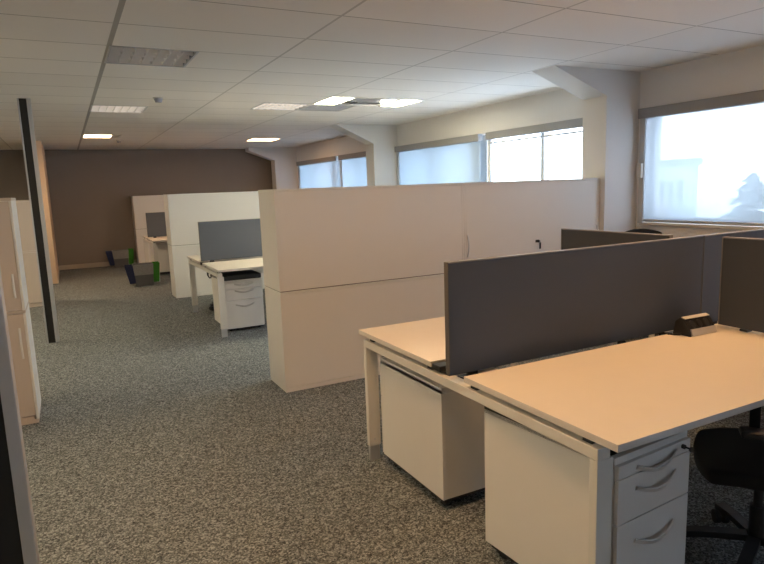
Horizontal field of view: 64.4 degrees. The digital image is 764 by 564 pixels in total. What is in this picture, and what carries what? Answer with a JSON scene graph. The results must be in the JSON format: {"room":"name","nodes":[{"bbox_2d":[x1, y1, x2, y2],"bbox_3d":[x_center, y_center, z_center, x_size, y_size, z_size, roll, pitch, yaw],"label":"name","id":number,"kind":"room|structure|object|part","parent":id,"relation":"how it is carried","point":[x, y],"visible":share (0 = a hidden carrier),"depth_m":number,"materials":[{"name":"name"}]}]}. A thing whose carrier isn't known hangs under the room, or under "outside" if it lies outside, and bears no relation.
{"room":"open-plan office","nodes":[
{"label":"open-plan office","id":0,"kind":"room"},
{"bbox_2d":[36,141,57,283],"bbox_3d":[-6.555,-1.369,11.901,0.105,2.554,2.300,-7,10,-27],"label":"wall partition","id":1,"kind":"structure","parent":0,"point":[40,149],"depth_m":10.96,"materials":[{"name":"beige paint"}]},
{"bbox_2d":[0,149,272,266],"bbox_3d":[-6.380,-1.708,13.369,9.910,2.954,0.200,-7,10,-27],"label":"wall","id":2,"kind":"structure","parent":0,"point":[91,191],"depth_m":13.46,"materials":[{"name":"brown paint"}]},
{"bbox_2d":[59,259,136,269],"bbox_3d":[-6.614,-0.346,13.309,8.760,0.100,0.020,-7,10,-27],"label":"baseboard","id":3,"kind":"structure","parent":2,"relation":"attached to","point":[99,264],"depth_m":13.35,"materials":[{"name":"beige paint"}]},
{"bbox_2d":[245,147,297,188],"bbox_3d":[-2.617,-1.956,14.730,1.160,2.554,0.300,-7,10,-27],"label":"wall column","id":4,"kind":"structure","parent":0,"point":[283,160],"depth_m":14.58,"materials":[{"name":"paint"}]},
{"bbox_2d":[304,102,382,109],"bbox_3d":[-1.681,-1.988,4.077,9.910,0.150,20.800,-7,10,-27],"label":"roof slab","id":5,"kind":"structure","parent":0,"point":[357,102],"depth_m":9.67,"materials":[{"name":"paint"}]},
{"bbox_2d":[330,124,396,185],"bbox_3d":[-0.269,-1.345,10.313,1.110,2.554,0.300,-7,10,-27],"label":"wall column","id":6,"kind":"structure","parent":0,"point":[380,141],"depth_m":10.18,"materials":[{"name":"paint"}]},
{"bbox_2d":[0,0,763,149],"bbox_3d":[-1.756,-1.607,4.090,9.310,0.001,20.400,-7,10,-27],"label":"ceiling","id":7,"kind":"structure","parent":0,"point":[452,56],"depth_m":4.72,"materials":[{"name":"tile"}]},
{"bbox_2d":[81,135,120,137],"bbox_3d":[-4.778,-2.522,10.324,0.600,0.094,0.600,-7,10,-27],"label":"ceiling light","id":8,"kind":"object","parent":7,"relation":"attached to","point":[83,136],"visible":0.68,"depth_m":10.41,"materials":[{"name":"grey plastic"}]},
{"bbox_2d":[84,135,111,136],"bbox_3d":[-4.831,-2.491,10.300,0.429,0.024,0.550,-7,10,-27],"label":"diffuser","id":9,"kind":"object","parent":8,"relation":"attached to","point":[84,135],"depth_m":10.32,"materials":[{"name":"white plastic"}]},
{"bbox_2d":[89,105,147,112],"bbox_3d":[-3.116,-2.090,7.160,0.600,0.104,0.600,-7,10,-27],"label":"ceiling light","id":10,"kind":"object","parent":7,"relation":"attached to","point":[94,108],"visible":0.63,"depth_m":7.22,"materials":[{"name":"silver metal"}]},
{"bbox_2d":[104,46,198,67],"bbox_3d":[-1.732,-1.725,4.524,0.600,0.104,0.600,-7,10,-27],"label":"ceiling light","id":11,"kind":"object","parent":7,"relation":"attached to","point":[115,54],"visible":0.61,"depth_m":4.57,"materials":[{"name":"silver metal"}]},
{"bbox_2d":[153,97,163,102],"bbox_3d":[-2.370,-1.928,6.431,0.110,0.050,0.110,-7,10,-27],"label":"smoke detector","id":12,"kind":"object","parent":7,"relation":"attached to","point":[156,99],"visible":1,"depth_m":6.40,"materials":[{"name":"grey plastic"}]},
{"bbox_2d":[246,138,278,140],"bbox_3d":[-2.396,-2.904,12.205,0.600,0.094,0.600,-7,10,-27],"label":"ceiling light","id":13,"kind":"object","parent":7,"relation":"attached to","point":[252,139],"visible":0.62,"depth_m":12.26,"materials":[{"name":"grey plastic"}]},
{"bbox_2d":[248,139,275,140],"bbox_3d":[-2.395,-2.879,12.209,0.550,0.024,0.550,-7,10,-27],"label":"diffuser","id":14,"kind":"object","parent":13,"relation":"attached to","point":[249,139],"depth_m":12.33,"materials":[{"name":"white plastic"}]},
{"bbox_2d":[251,102,311,110],"bbox_3d":[-1.244,-2.202,7.445,0.600,0.104,0.600,-7,10,-27],"label":"ceiling light","id":15,"kind":"object","parent":7,"relation":"attached to","point":[264,106],"visible":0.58,"depth_m":7.49,"materials":[{"name":"silver metal"}]},
{"bbox_2d":[296,102,356,111],"bbox_3d":[-0.711,-2.234,7.720,0.600,0.044,0.600,-7,10,-27],"label":"ceiling vent","id":16,"kind":"object","parent":7,"relation":"in","point":[333,108],"visible":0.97,"depth_m":7.75,"materials":[{"name":"grey plastic"}]},
{"bbox_2d":[314,97,423,106],"bbox_3d":[-0.169,-2.201,7.327,1.200,0.065,0.600,-7,10,-27],"label":"ceiling light","id":17,"kind":"object","parent":7,"relation":"attached to","point":[332,100],"depth_m":7.41,"materials":[{"name":"grey plastic"}]},
{"bbox_3d":[-0.567,-2.139,7.126,0.270,0.016,0.570,-7,10,-27],"label":"panel","id":18,"kind":"part","parent":17,"relation":"part of","materials":[{"name":"white plastic"}]},
{"bbox_3d":[0.231,-2.232,7.533,0.270,0.016,0.570,-7,10,-27],"label":"panel","id":19,"kind":"part","parent":17,"relation":"part of","materials":[{"name":"white plastic"}]},
{"bbox_2d":[22,264,763,563],"bbox_3d":[-1.664,0.964,4.494,9.310,0.100,20.400,-7,10,-27],"label":"floor","id":20,"kind":"structure","parent":0,"point":[159,437],"depth_m":3.54,"materials":[{"name":"carpet"}]},
{"bbox_2d":[0,268,39,563],"bbox_3d":[-1.209,0.024,1.819,0.120,2.554,0.072,-7,10,-27],"label":"post","id":21,"kind":"object","parent":20,"relation":"on","point":[18,538],"visible":1,"depth_m":1.90,"materials":[{"name":"grey metal"}]},
{"bbox_2d":[6,301,40,424],"bbox_3d":[-2.893,0.607,4.147,0.900,0.799,0.469,-7,10,-27],"label":"storage cabinet","id":22,"kind":"object","parent":20,"relation":"on","point":[19,322],"visible":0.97,"depth_m":4.16,"materials":[{"name":"white"}]},
{"bbox_2d":[0,198,27,311],"bbox_3d":[-2.921,-0.160,4.026,0.900,0.754,0.469,-7,10,-27],"label":"storage cabinet","id":23,"kind":"object","parent":22,"relation":"on","point":[11,255],"visible":1,"depth_m":4.04,"materials":[{"name":"white"}]},
{"bbox_3d":[-2.942,-0.525,3.985,0.900,0.019,0.432,-7,10,-27],"label":"panel","id":24,"kind":"part","parent":23,"relation":"part of","materials":[{"name":"laminate"}]},
{"bbox_3d":[-2.457,0.029,4.050,0.015,0.166,0.038,-7,10,-27],"label":"handle","id":25,"kind":"part","parent":23,"relation":"part of","materials":[{"name":"white"}]},
{"bbox_3d":[-2.915,0.220,4.103,0.900,0.019,0.432,-7,10,-27],"label":"panel","id":26,"kind":"part","parent":22,"relation":"part of","materials":[{"name":"laminate"}]},
{"bbox_3d":[-2.443,0.419,4.112,0.015,0.215,0.038,-7,10,-27],"label":"handle","id":27,"kind":"part","parent":22,"relation":"part of","materials":[{"name":"white metal"}]},
{"bbox_3d":[-2.612,0.591,4.071,0.430,0.717,0.018,-7,10,-27],"label":"door","id":28,"kind":"part","parent":22,"relation":"part of","materials":[{"name":"laminate"}]},
{"bbox_2d":[22,251,41,306],"bbox_3d":[-5.385,-0.036,8.772,0.900,0.809,0.444,-7,10,-27],"label":"storage cabinet","id":29,"kind":"object","parent":20,"relation":"on","point":[29,257],"visible":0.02,"depth_m":8.72,"materials":[{"name":"white"}]},
{"bbox_2d":[15,200,35,250],"bbox_3d":[-5.412,-0.791,8.653,0.900,0.719,0.444,-7,10,-27],"label":"storage cabinet","id":30,"kind":"object","parent":29,"relation":"on","point":[23,206],"visible":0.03,"depth_m":8.60,"materials":[{"name":"white"}]},
{"bbox_2d":[17,98,59,343],"bbox_3d":[-3.609,-0.609,6.389,0.120,2.554,0.072,-7,10,-27],"label":"post","id":31,"kind":"object","parent":20,"relation":"on","point":[24,104],"visible":1,"depth_m":6.35,"materials":[{"name":"black metal"}]},
{"bbox_2d":[105,248,133,267],"bbox_3d":[-5.745,-0.521,13.321,0.565,0.380,0.262,-6,10,-25],"label":"waste bin","id":32,"kind":"object","parent":20,"relation":"on","point":[120,257],"visible":0.92,"depth_m":13.23,"materials":[{"name":"grey plastic"}]},
{"bbox_2d":[124,261,159,285],"bbox_3d":[-4.143,-0.136,10.506,0.565,0.380,0.262,-6,10,-25],"label":"waste bin","id":33,"kind":"object","parent":20,"relation":"on","point":[140,274],"visible":1,"depth_m":10.41,"materials":[{"name":"grey plastic"}]},
{"bbox_2d":[134,229,150,262],"bbox_3d":[-4.726,-0.861,13.899,1.676,0.801,0.405,-7,10,-27],"label":"storage cabinet","id":34,"kind":"object","parent":20,"relation":"on","point":[139,244],"visible":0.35,"depth_m":13.39,"materials":[{"name":"white laminate"}]},
{"bbox_2d":[131,195,164,229],"bbox_3d":[-4.753,-1.616,13.780,1.676,0.726,0.405,-7,10,-27],"label":"storage cabinet","id":35,"kind":"object","parent":34,"relation":"on","point":[141,205],"visible":0.41,"depth_m":13.33,"materials":[{"name":"white laminate"}]},
{"bbox_2d":[142,236,166,281],"bbox_3d":[-3.675,-0.536,11.788,1.598,0.740,1.620,-7,10,-27],"label":"desk","id":36,"kind":"object","parent":20,"relation":"on","point":[146,239],"visible":0.33,"depth_m":11.18,"materials":[{"name":"beige laminate"}]},
{"bbox_3d":[-4.693,-0.551,12.104,0.070,0.563,0.032,-7,10,-27],"label":"leg","id":37,"kind":"part","parent":36,"relation":"part of","materials":[{"name":"grey metal"}]},
{"bbox_3d":[-4.373,-0.759,11.411,0.055,0.040,1.494,-7,10,-27],"label":"rail","id":38,"kind":"part","parent":36,"relation":"part of","materials":[{"name":"grey metal"}]},
{"bbox_2d":[145,212,166,237],"bbox_3d":[-3.715,-1.120,11.732,1.565,0.511,0.150,-7,10,-27],"label":"screen","id":39,"kind":"object","parent":36,"relation":"attached to","point":[155,221],"visible":0.37,"depth_m":11.44,"materials":[{"name":"grey fabric"}]},
{"bbox_3d":[-4.018,-0.373,10.819,0.070,0.563,0.032,-7,10,-27],"label":"leg","id":40,"kind":"part","parent":36,"relation":"part of","materials":[{"name":"grey metal"}]},
{"bbox_2d":[150,241,169,273],"bbox_3d":[-4.309,-0.481,11.958,0.395,0.623,0.610,-7,10,-27],"label":"drawer pedestal","id":41,"kind":"object","parent":20,"relation":"on","point":[163,255],"visible":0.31,"depth_m":11.68,"materials":[{"name":"white laminate"}]},
{"bbox_3d":[-4.303,-0.764,11.881,0.395,0.030,0.538,-7,10,-27],"label":"panel","id":42,"kind":"part","parent":41,"relation":"part of","materials":[{"name":"metal"}]},
{"bbox_2d":[207,272,213,310],"bbox_3d":[-2.053,-0.181,8.153,0.644,1.053,0.669,-7,10,-27],"label":"office chair","id":43,"kind":"object","parent":20,"relation":"on","point":[211,307],"visible":0.09,"depth_m":8.01,"materials":[{"name":"black plastic"}]},
{"bbox_2d":[168,244,264,297],"bbox_3d":[-2.436,-0.252,9.565,1.676,0.781,0.405,-7,10,-27],"label":"storage cabinet","id":44,"kind":"object","parent":20,"relation":"on","point":[178,260],"visible":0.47,"depth_m":9.10,"materials":[{"name":"white laminate"}]},
{"bbox_3d":[-2.449,-0.629,9.505,1.676,0.017,0.405,-7,10,-27],"label":"panel","id":45,"kind":"part","parent":44,"relation":"part of","materials":[{"name":"white"}]},
{"bbox_2d":[163,191,259,245],"bbox_3d":[-2.463,-1.012,9.445,1.676,0.756,0.405,-7,10,-27],"label":"storage cabinet","id":46,"kind":"object","parent":44,"relation":"on","point":[183,212],"visible":0.5,"depth_m":9.09,"materials":[{"name":"white laminate"}]},
{"bbox_3d":[-2.476,-1.376,9.388,1.676,0.017,0.405,-7,10,-27],"label":"panel","id":47,"kind":"part","parent":46,"relation":"part of","materials":[{"name":"white"}]},
{"bbox_2d":[187,255,263,337],"bbox_3d":[-1.402,0.052,7.527,1.598,0.740,1.800,-7,10,-27],"label":"desk","id":48,"kind":"object","parent":20,"relation":"on","point":[214,268],"visible":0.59,"depth_m":6.79,"materials":[{"name":"beige laminate"}]},
{"bbox_3d":[-2.462,0.027,7.921,0.070,0.563,0.032,-7,10,-27],"label":"leg","id":49,"kind":"part","parent":48,"relation":"part of","materials":[{"name":"grey metal"}]},
{"bbox_3d":[-2.101,-0.171,7.150,0.055,0.040,1.674,-7,10,-27],"label":"rail","id":50,"kind":"part","parent":48,"relation":"part of","materials":[{"name":"grey metal"}]},
{"bbox_3d":[-1.705,0.226,6.478,0.070,0.563,0.032,-7,10,-27],"label":"leg","id":51,"kind":"part","parent":48,"relation":"part of","materials":[{"name":"grey metal"}]},
{"bbox_2d":[198,218,261,261],"bbox_3d":[-1.414,-0.523,7.412,1.588,0.511,0.150,-7,10,-27],"label":"screen","id":52,"kind":"object","parent":48,"relation":"attached to","point":[224,239],"visible":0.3,"depth_m":7.20,"materials":[{"name":"grey fabric"}]},
{"bbox_3d":[-2.117,-0.469,7.051,0.004,0.457,0.028,-7,10,-27],"label":"trim","id":53,"kind":"part","parent":52,"relation":"part of","materials":[{"name":"grey metal"}]},
{"bbox_3d":[-1.423,-0.773,7.373,1.580,0.005,0.028,-7,10,-27],"label":"edge trim","id":54,"kind":"part","parent":52,"relation":"part of","materials":[{"name":"grey metal"}]},
{"bbox_2d":[251,268,263,272],"bbox_3d":[-1.238,-0.223,7.575,1.090,0.143,1.410,-7,10,-27],"label":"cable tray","id":55,"kind":"object","parent":48,"relation":"on","point":[257,270],"depth_m":7.32,"materials":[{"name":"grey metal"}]},
{"bbox_2d":[211,270,264,330],"bbox_3d":[-1.672,0.193,7.045,0.425,0.630,0.682,-7,10,-27],"label":"drawer pedestal","id":56,"kind":"object","parent":20,"relation":"on","point":[243,288],"visible":0.77,"depth_m":6.78,"materials":[{"name":"white metal"}]},
{"bbox_2d":[220,270,260,280],"bbox_3d":[-1.690,-0.093,7.014,0.421,0.054,0.630,-7,10,-27],"label":"seat cushion","id":57,"kind":"object","parent":56,"relation":"on","point":[243,275],"depth_m":6.78,"materials":[{"name":"grey fabric"}]},
{"bbox_3d":[-1.548,-0.019,6.753,0.425,0.018,0.022,-7,10,-27],"label":"rail","id":58,"kind":"part","parent":56,"relation":"part of","materials":[{"name":"metal"}]},
{"bbox_3d":[-1.539,0.029,6.746,0.419,0.073,0.017,-7,10,-27],"label":"drawer","id":59,"kind":"part","parent":56,"relation":"part of","materials":[{"name":"metal"}]},
{"bbox_3d":[-1.536,0.129,6.761,0.419,0.120,0.017,-7,10,-27],"label":"drawer","id":60,"kind":"part","parent":56,"relation":"part of","materials":[{"name":"metal"}]},
{"bbox_3d":[-1.527,0.099,6.738,0.212,0.041,0.033,-7,10,-27],"label":"handle","id":61,"kind":"part","parent":56,"relation":"part of","materials":[{"name":"grey metal"}]},
{"bbox_3d":[-1.522,0.254,6.762,0.212,0.041,0.033,-7,10,-27],"label":"handle","id":62,"kind":"part","parent":56,"relation":"part of","materials":[{"name":"grey metal"}]},
{"bbox_3d":[-1.528,0.348,6.796,0.419,0.316,0.017,-7,10,-27],"label":"drawer","id":63,"kind":"part","parent":56,"relation":"part of","materials":[{"name":"metal"}]},
{"bbox_3d":[-1.672,0.474,7.108,0.389,0.014,0.600,-7,10,-27],"label":"plate","id":64,"kind":"part","parent":56,"relation":"part of","materials":[{"name":"black plastic"}]},
{"bbox_2d":[264,274,444,392],"bbox_3d":[-0.099,0.357,5.158,1.676,0.781,0.405,-7,10,-27],"label":"storage cabinet","id":65,"kind":"object","parent":20,"relation":"on","point":[315,340],"visible":0.54,"depth_m":4.82,"materials":[{"name":"white laminate"}]},
{"bbox_3d":[-0.112,-0.020,5.099,1.676,0.017,0.405,-7,10,-27],"label":"panel","id":66,"kind":"part","parent":65,"relation":"part of","materials":[{"name":"white"}]},
{"bbox_2d":[258,183,463,292],"bbox_3d":[-0.126,-0.408,5.038,1.676,0.766,0.405,-7,10,-27],"label":"storage cabinet","id":67,"kind":"object","parent":65,"relation":"on","point":[312,238],"visible":0.94,"depth_m":4.79,"materials":[{"name":"white laminate"}]},
{"bbox_3d":[-0.139,-0.777,4.979,1.676,0.017,0.405,-7,10,-27],"label":"panel","id":68,"kind":"part","parent":67,"relation":"part of","materials":[{"name":"white"}]},
{"bbox_2d":[380,356,497,505],"bbox_3d":[0.305,0.729,3.211,0.395,0.623,0.660,-7,10,-27],"label":"drawer pedestal","id":69,"kind":"object","parent":20,"relation":"on","point":[435,433],"visible":0.63,"depth_m":2.94,"materials":[{"name":"white laminate"}]},
{"bbox_3d":[0.176,0.775,3.474,0.389,0.328,0.017,-7,10,-27],"label":"drawer","id":70,"kind":"part","parent":69,"relation":"part of","materials":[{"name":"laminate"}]},
{"bbox_3d":[0.326,0.991,3.229,0.359,0.024,0.570,-7,10,-27],"label":"plate","id":71,"kind":"part","parent":69,"relation":"part of","materials":[{"name":"black plastic"}]},
{"bbox_3d":[0.311,0.446,3.134,0.395,0.030,0.588,-7,10,-27],"label":"panel","id":72,"kind":"part","parent":69,"relation":"part of","materials":[{"name":"laminate"}]},
{"bbox_2d":[359,317,763,563],"bbox_3d":[1.006,0.667,3.018,1.595,0.755,1.806,-7,10,-27],"label":"desk","id":73,"kind":"object","parent":20,"relation":"on","point":[615,397],"visible":0.66,"depth_m":2.36,"materials":[{"name":"beige laminate"}]},
{"bbox_3d":[-0.054,0.641,3.416,0.070,0.578,0.032,-7,10,-27],"label":"leg","id":74,"kind":"part","parent":73,"relation":"part of","materials":[{"name":"grey metal"}]},
{"bbox_3d":[0.308,0.437,2.641,0.055,0.040,1.680,-7,10,-27],"label":"rail","id":75,"kind":"part","parent":73,"relation":"part of","materials":[{"name":"grey metal"}]},
{"bbox_2d":[444,235,703,378],"bbox_3d":[0.987,0.095,2.893,1.617,0.524,0.150,-7,10,-27],"label":"screen","id":76,"kind":"object","parent":73,"relation":"attached to","point":[500,310],"visible":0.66,"depth_m":2.80,"materials":[{"name":"grey fabric"}]},
{"bbox_3d":[0.271,0.157,2.526,0.004,0.482,0.028,-7,10,-27],"label":"trim","id":77,"kind":"part","parent":76,"relation":"part of","materials":[{"name":"grey metal"}]},
{"bbox_3d":[0.977,-0.161,2.853,1.609,0.005,0.028,-7,10,-27],"label":"edge trim","id":78,"kind":"part","parent":76,"relation":"part of","materials":[{"name":"grey metal"}]},
{"bbox_3d":[1.701,-0.008,3.254,0.004,0.482,0.028,-7,10,-27],"label":"trim","id":79,"kind":"part","parent":76,"relation":"part of","materials":[{"name":"grey metal"}]},
{"bbox_2d":[511,334,654,366],"bbox_3d":[1.171,0.399,3.068,1.087,0.143,1.416,-7,10,-27],"label":"cable tray","id":80,"kind":"object","parent":73,"relation":"on","point":[652,335],"depth_m":2.95,"materials":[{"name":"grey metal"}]},
{"bbox_3d":[0.706,0.841,1.968,0.070,0.578,0.032,-7,10,-27],"label":"leg","id":81,"kind":"part","parent":73,"relation":"part of","materials":[{"name":"grey metal"}]},
{"bbox_2d":[561,228,672,249],"bbox_3d":[1.429,-0.085,3.788,0.040,0.461,0.840,-7,10,-27],"label":"screen","id":82,"kind":"object","parent":73,"relation":"on","point":[570,238],"visible":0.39,"depth_m":3.84,"materials":[{"name":"fabric"}]},
{"bbox_2d":[667,313,716,336],"bbox_3d":[1.556,0.235,3.057,0.234,0.132,0.117,-6,10,-25],"label":"block","id":83,"kind":"object","parent":73,"relation":"on","point":[697,324],"visible":0.98,"depth_m":3.03,"materials":[{"name":"black plastic"}]},
{"bbox_2d":[689,320,695,327],"bbox_3d":[1.542,0.210,3.015,0.037,0.038,0.028,-6,10,-25],"label":"socket","id":84,"kind":"object","parent":83,"relation":"attached to","point":[692,323],"depth_m":3.01,"materials":[{"name":"grey plastic"}]},
{"bbox_2d":[696,319,702,326],"bbox_3d":[1.587,0.206,3.036,0.037,0.038,0.028,-6,10,-25],"label":"socket","id":85,"kind":"object","parent":83,"relation":"attached to","point":[699,322],"depth_m":3.03,"materials":[{"name":"grey plastic"}]},
{"bbox_2d":[703,318,709,325],"bbox_3d":[1.632,0.201,3.057,0.037,0.038,0.028,-6,10,-25],"label":"socket","id":86,"kind":"object","parent":83,"relation":"attached to","point":[706,321],"depth_m":3.05,"materials":[{"name":"grey plastic"}]},
{"bbox_2d":[718,237,763,332],"bbox_3d":[1.914,0.039,2.863,0.040,0.469,0.655,-7,10,-27],"label":"screen","id":87,"kind":"object","parent":73,"relation":"attached to","point":[741,292],"visible":1,"depth_m":3.04,"materials":[{"name":"fabric"}]},
{"bbox_2d":[484,406,693,563],"bbox_3d":[0.766,0.834,2.318,0.392,0.660,0.670,-7,10,-31],"label":"drawer pedestal","id":88,"kind":"object","parent":20,"relation":"on","point":[537,486],"visible":0.84,"depth_m":2.14,"materials":[{"name":"white laminate"}]},
{"bbox_3d":[0.763,1.108,2.383,0.356,0.024,0.580,-7,10,-31],"label":"plate","id":89,"kind":"part","parent":88,"relation":"part of","materials":[{"name":"black plastic"}]},
{"bbox_3d":[0.736,0.524,2.301,0.392,0.030,0.598,-7,10,-31],"label":"panel","id":90,"kind":"part","parent":88,"relation":"part of","materials":[{"name":"grey"}]},
{"bbox_3d":[0.900,0.557,2.039,0.392,0.036,0.022,-7,10,-31],"label":"rail","id":91,"kind":"part","parent":88,"relation":"part of","materials":[{"name":"metal"}]},
{"bbox_3d":[0.922,0.948,2.086,0.386,0.365,0.017,-7,10,-31],"label":"drawer","id":92,"kind":"part","parent":88,"relation":"part of","materials":[{"name":"metal"}]},
{"bbox_3d":[0.913,0.688,2.045,0.386,0.154,0.017,-7,10,-31],"label":"drawer","id":93,"kind":"part","parent":88,"relation":"part of","materials":[{"name":"metal"}]},
{"bbox_3d":[0.909,0.586,2.029,0.386,0.045,0.017,-7,10,-31],"label":"drawer","id":94,"kind":"part","parent":88,"relation":"part of","materials":[{"name":"metal"}]},
{"bbox_3d":[0.930,0.855,2.054,0.212,0.041,0.033,-7,10,-31],"label":"handle","id":95,"kind":"part","parent":88,"relation":"part of","materials":[{"name":"grey metal"}]},
{"bbox_3d":[0.923,0.672,2.025,0.212,0.041,0.033,-7,10,-31],"label":"handle","id":96,"kind":"part","parent":88,"relation":"part of","materials":[{"name":"grey metal"}]},
{"bbox_3d":[0.921,0.602,2.014,0.212,0.041,0.033,-7,10,-31],"label":"handle","id":97,"kind":"part","parent":88,"relation":"part of","materials":[{"name":"grey metal"}]},
{"bbox_2d":[617,229,666,343],"bbox_3d":[2.492,0.053,5.623,0.644,1.053,0.669,-2,9,3],"label":"office chair","id":98,"kind":"object","parent":20,"relation":"on","point":[651,231],"visible":0.1,"depth_m":5.82,"materials":[{"name":"black plastic"}]},
{"bbox_3d":[2.495,-0.249,5.835,0.454,0.523,0.154,-2,9,3],"label":"backrest","id":99,"kind":"part","parent":98,"relation":"part of","materials":[{"name":"black fabric"}]},
{"bbox_2d":[686,407,763,563],"bbox_3d":[1.474,0.605,2.346,0.669,1.053,0.644,2,10,23],"label":"office chair","id":100,"kind":"object","parent":20,"relation":"on","point":[725,456],"visible":0.83,"depth_m":2.38,"materials":[{"name":"black fabric"}]},
{"bbox_3d":[1.329,1.026,2.481,0.284,0.065,0.045,2,10,23],"label":"arm","id":101,"kind":"part","parent":100,"relation":"part of","materials":[{"name":"black plastic"}]},
{"bbox_3d":[1.474,0.697,2.361,0.468,0.080,0.488,2,10,23],"label":"seat","id":102,"kind":"part","parent":100,"relation":"part of","materials":[{"name":"black fabric"}]},
{"bbox_3d":[1.501,1.004,2.581,0.045,0.065,0.284,-1,9,6],"label":"arm","id":103,"kind":"part","parent":100,"relation":"part of","materials":[{"name":"black plastic"}]},
{"bbox_3d":[1.373,1.055,2.288,0.045,0.065,0.284,6,12,41],"label":"arm","id":104,"kind":"part","parent":100,"relation":"part of","materials":[{"name":"black plastic"}]},
{"bbox_3d":[1.398,0.623,2.149,0.260,0.247,0.220,2,10,23],"label":"armrest","id":105,"kind":"part","parent":100,"relation":"part of","materials":[{"name":"black plastic"}]},
{"bbox_3d":[1.559,0.557,2.532,0.260,0.247,0.220,2,10,23],"label":"armrest","id":106,"kind":"part","parent":100,"relation":"part of","materials":[{"name":"black plastic"}]},
{"bbox_2d":[714,323,763,334],"bbox_3d":[2.422,0.503,3.740,1.595,0.755,1.806,-7,10,-27],"label":"desk","id":107,"kind":"object","parent":20,"relation":"on","point":[717,324],"visible":0.02,"depth_m":3.14,"materials":[{"name":"beige laminate"}]},
{"bbox_2d":[700,229,763,323],"bbox_3d":[2.416,-0.071,3.620,1.595,0.524,0.150,-7,10,-27],"label":"screen","id":108,"kind":"object","parent":107,"relation":"attached to","point":[712,249],"visible":0.3,"depth_m":3.28,"materials":[{"name":"grey fabric"}]},
{"bbox_3d":[1.710,-0.009,3.258,0.004,0.482,0.028,-7,10,-27],"label":"trim","id":109,"kind":"part","parent":108,"relation":"part of","materials":[{"name":"grey metal"}]},
{"bbox_3d":[2.406,-0.327,3.580,1.587,0.005,0.028,-7,10,-27],"label":"edge trim","id":110,"kind":"part","parent":108,"relation":"part of","materials":[{"name":"grey metal"}]},
{"bbox_2d":[296,45,763,322],"bbox_3d":[2.523,-0.936,6.430,0.250,2.954,20.400,-7,10,-27],"label":"wall","id":111,"kind":"structure","parent":0,"point":[740,71],"depth_m":6.66,"materials":[{"name":"paint"}]},
{"bbox_2d":[296,156,338,187],"bbox_3d":[-1.450,-2.188,13.587,0.075,1.105,2.402,-7,10,-27],"label":"roller blind","id":112,"kind":"object","parent":111,"relation":"attached to","point":[321,172],"visible":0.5,"depth_m":13.44,"materials":[{"name":"grey fabric"}]},
{"bbox_2d":[338,160,340,186],"bbox_3d":[-0.876,-2.058,12.723,0.205,1.115,4.430,-7,10,-27],"label":"window","id":113,"kind":"structure","parent":111,"relation":"in","point":[339,178],"depth_m":12.76,"materials":[{"name":"grey paint"}]},
{"bbox_2d":[338,151,366,186],"bbox_3d":[-0.391,-1.909,11.571,0.075,1.105,1.972,-7,10,-27],"label":"roller blind","id":114,"kind":"object","parent":111,"relation":"attached to","point":[353,170],"visible":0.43,"depth_m":11.84,"materials":[{"name":"grey fabric"}]},
{"bbox_2d":[394,134,482,184],"bbox_3d":[0.802,-1.595,9.299,0.075,1.105,2.362,-7,10,-27],"label":"roller blind","id":115,"kind":"object","parent":111,"relation":"attached to","point":[456,159],"visible":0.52,"depth_m":9.10,"materials":[{"name":"grey fabric"}]},
{"bbox_2d":[480,132,548,181],"bbox_3d":[1.406,-1.456,8.378,0.205,1.115,4.540,-7,10,-27],"label":"window","id":116,"kind":"structure","parent":111,"relation":"in","point":[544,140],"depth_m":7.40,"materials":[{"name":"grey paint"}]},
{"bbox_2d":[485,118,582,181],"bbox_3d":[1.889,-1.308,7.230,0.075,1.105,2.052,-7,10,-27],"label":"roller blind","id":117,"kind":"object","parent":116,"relation":"attached to","point":[573,123],"visible":0.62,"depth_m":7.32,"materials":[{"name":"white fabric"},{"name":"paint"}]},
{"bbox_2d":[635,90,763,225],"bbox_3d":[3.215,-0.959,4.706,0.075,1.105,2.947,-7,10,-27],"label":"window","id":118,"kind":"structure","parent":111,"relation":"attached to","point":[701,161],"depth_m":5.39,"materials":[{"name":"grey"}]},
{"bbox_3d":[2.519,-1.103,5.990,0.007,0.990,0.007,1,10,21],"label":"pull cord","id":119,"kind":"part","parent":118,"relation":"part of","materials":[{"name":"grey plastic"}]},
{"bbox_2d":[639,222,763,229],"bbox_3d":[3.701,-0.852,4.008,0.205,1.115,4.595,-7,10,-27],"label":"window","id":120,"kind":"structure","parent":111,"relation":"in","point":[741,227],"depth_m":5.46,"materials":[{"name":"grey paint"}]},
{"bbox_2d":[532,65,640,231],"bbox_3d":[2.002,-0.747,5.990,1.110,2.554,0.300,-7,10,-27],"label":"wall column","id":121,"kind":"structure","parent":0,"point":[611,98],"depth_m":5.90,"materials":[{"name":"paint"}]},
{"bbox_3d":[1.365,0.190,5.886,1.606,0.781,0.436,-7,10,-27],"label":"storage cabinet","id":122,"kind":"object","parent":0,"visible":0},
{"bbox_2d":[463,178,599,259],"bbox_3d":[1.337,-0.575,5.766,1.606,0.766,0.436,-7,10,-27],"label":"storage cabinet","id":123,"kind":"object","parent":122,"relation":"on","point":[502,218],"visible":0.66,"depth_m":5.54,"materials":[{"name":"white laminate"}]},
{"bbox_3d":[0.749,-0.309,5.274,0.012,0.194,0.033,-7,10,-27],"label":"handle","id":124,"kind":"part","parent":123,"relation":"part of","materials":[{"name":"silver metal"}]},
{"bbox_3d":[1.317,-0.946,5.721,1.606,0.017,0.405,-7,10,-27],"label":"panel","id":125,"kind":"part","parent":123,"relation":"part of","materials":[{"name":"white"}]}
]}

